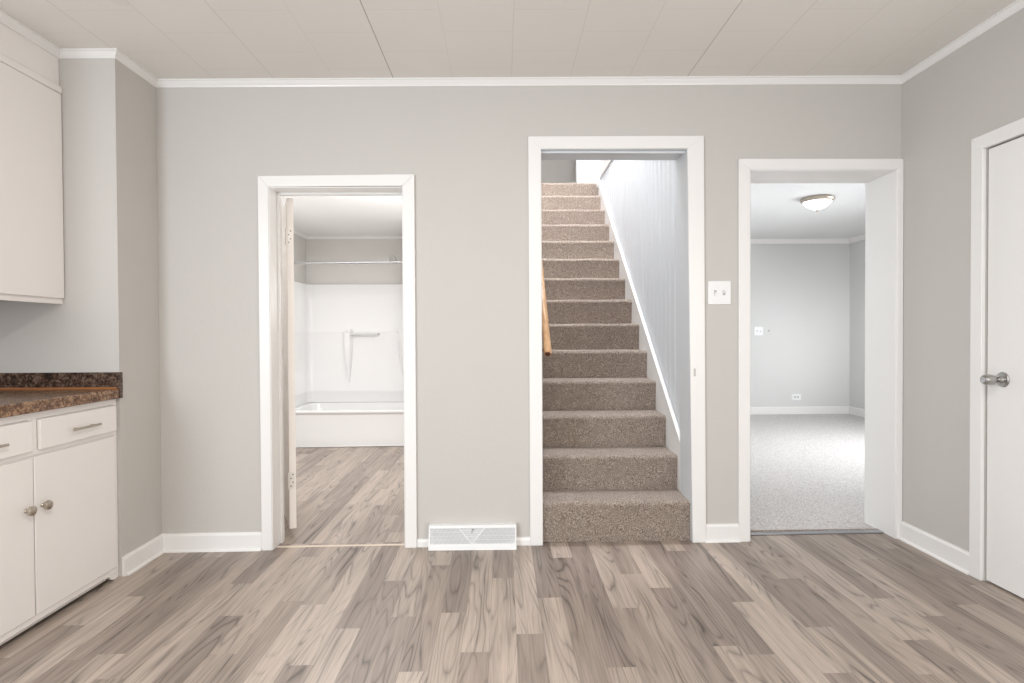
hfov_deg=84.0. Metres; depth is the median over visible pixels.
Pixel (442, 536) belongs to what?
floor vent
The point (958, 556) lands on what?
baseboard
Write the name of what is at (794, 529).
threshold strip
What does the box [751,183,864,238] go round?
ceiling
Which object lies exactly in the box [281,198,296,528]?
door
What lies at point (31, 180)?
upper cabinet
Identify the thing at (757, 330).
light switch
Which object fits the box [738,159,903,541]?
door frame
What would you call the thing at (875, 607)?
floor
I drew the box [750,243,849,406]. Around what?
wall
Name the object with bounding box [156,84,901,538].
wall
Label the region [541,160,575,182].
wall
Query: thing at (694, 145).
door frame
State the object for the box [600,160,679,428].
wall
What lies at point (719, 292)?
light switch
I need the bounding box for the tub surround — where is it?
[294,281,403,406]
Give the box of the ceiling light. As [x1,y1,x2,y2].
[800,194,834,211]
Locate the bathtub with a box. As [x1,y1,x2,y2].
[295,402,403,447]
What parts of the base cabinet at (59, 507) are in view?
drawer, door, knob, knob, door, drawer, handle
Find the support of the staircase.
on the floor
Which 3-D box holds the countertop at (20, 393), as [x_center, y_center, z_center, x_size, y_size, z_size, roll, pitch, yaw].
[-2.096,0.209,2.135,0.614,0.120,0.974,0,1,-1]
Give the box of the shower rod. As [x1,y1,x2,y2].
[294,261,401,263]
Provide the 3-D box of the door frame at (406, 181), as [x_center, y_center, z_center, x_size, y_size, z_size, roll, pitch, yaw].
[-0.900,0.109,3.014,0.801,1.938,0.162,0,1,-1]
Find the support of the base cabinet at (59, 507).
on the floor
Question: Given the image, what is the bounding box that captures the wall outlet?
[792,394,800,399]
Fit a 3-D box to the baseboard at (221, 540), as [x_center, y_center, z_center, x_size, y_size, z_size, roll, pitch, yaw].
[-1.552,1.039,2.798,0.518,0.096,0.309,0,1,-1]
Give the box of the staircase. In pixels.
[541,180,689,541]
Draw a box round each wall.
[0,59,161,576]
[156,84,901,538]
[294,234,305,283]
[306,239,402,283]
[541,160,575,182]
[587,160,597,187]
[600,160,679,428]
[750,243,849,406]
[849,240,864,408]
[902,8,1023,580]
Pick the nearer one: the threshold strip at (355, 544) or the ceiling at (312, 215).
the threshold strip at (355, 544)
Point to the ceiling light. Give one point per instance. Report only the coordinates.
(814, 202)
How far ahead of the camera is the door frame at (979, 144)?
2.49 m
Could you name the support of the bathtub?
on the floor
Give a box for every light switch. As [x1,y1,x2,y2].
[708,281,730,304]
[754,327,762,334]
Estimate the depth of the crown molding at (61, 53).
2.92 m
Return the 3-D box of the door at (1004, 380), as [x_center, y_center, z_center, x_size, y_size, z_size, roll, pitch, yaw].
[2.041,0.109,2.088,0.123,1.869,0.758,0,1,-1]
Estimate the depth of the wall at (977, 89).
2.69 m
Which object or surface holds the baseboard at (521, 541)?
attached to the wall at (465, 148)
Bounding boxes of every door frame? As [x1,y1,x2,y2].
[258,174,416,550]
[528,136,705,545]
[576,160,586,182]
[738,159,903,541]
[969,118,1023,580]
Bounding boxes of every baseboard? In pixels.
[122,532,261,576]
[417,537,529,546]
[706,523,738,539]
[750,406,864,416]
[901,521,968,570]
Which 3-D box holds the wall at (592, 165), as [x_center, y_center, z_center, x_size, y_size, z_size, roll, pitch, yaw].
[0.841,-2.821,6.919,1.559,2.308,0.080,0,1,-1]
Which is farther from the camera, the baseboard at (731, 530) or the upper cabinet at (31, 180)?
the baseboard at (731, 530)
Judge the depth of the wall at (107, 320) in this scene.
2.62 m
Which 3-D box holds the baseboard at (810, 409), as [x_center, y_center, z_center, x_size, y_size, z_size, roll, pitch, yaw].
[2.793,0.950,5.410,3.485,0.100,4.300,0,1,-1]
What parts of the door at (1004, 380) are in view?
knob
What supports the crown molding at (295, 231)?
attached to the wall at (299, 242)
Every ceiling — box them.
[0,0,1015,78]
[281,196,401,235]
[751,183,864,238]
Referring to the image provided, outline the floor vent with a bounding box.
[428,522,516,550]
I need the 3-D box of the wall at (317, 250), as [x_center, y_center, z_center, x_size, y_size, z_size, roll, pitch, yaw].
[-1.455,-0.069,6.446,1.895,2.325,0.100,0,1,-1]
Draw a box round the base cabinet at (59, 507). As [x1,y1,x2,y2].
[0,399,117,645]
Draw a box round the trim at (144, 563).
[127,537,968,575]
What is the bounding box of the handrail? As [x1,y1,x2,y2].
[542,262,551,356]
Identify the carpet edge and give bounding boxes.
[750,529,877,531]
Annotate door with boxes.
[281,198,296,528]
[980,136,1023,598]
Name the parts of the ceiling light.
lamp shade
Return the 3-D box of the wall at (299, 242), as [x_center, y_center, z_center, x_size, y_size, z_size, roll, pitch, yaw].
[-2.325,-0.043,4.777,0.100,2.325,3.409,0,1,-1]
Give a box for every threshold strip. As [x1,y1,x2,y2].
[276,544,404,547]
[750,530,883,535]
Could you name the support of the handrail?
attached to the wall
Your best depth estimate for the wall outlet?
7.57 m
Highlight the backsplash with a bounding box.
[0,372,119,388]
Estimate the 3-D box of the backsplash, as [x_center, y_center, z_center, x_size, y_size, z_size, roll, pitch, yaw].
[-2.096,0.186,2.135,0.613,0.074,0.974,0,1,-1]
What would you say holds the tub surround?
on the bathtub
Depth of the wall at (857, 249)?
7.41 m
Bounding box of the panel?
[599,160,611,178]
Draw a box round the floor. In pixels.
[0,414,1023,682]
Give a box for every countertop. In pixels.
[0,372,122,417]
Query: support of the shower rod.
attached to the wall at (299, 242)
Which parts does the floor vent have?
plate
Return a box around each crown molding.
[0,0,1023,87]
[294,230,401,238]
[751,234,864,243]
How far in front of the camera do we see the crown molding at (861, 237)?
7.52 m
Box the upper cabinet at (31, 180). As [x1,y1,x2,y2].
[0,22,63,303]
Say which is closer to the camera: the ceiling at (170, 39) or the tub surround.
the ceiling at (170, 39)

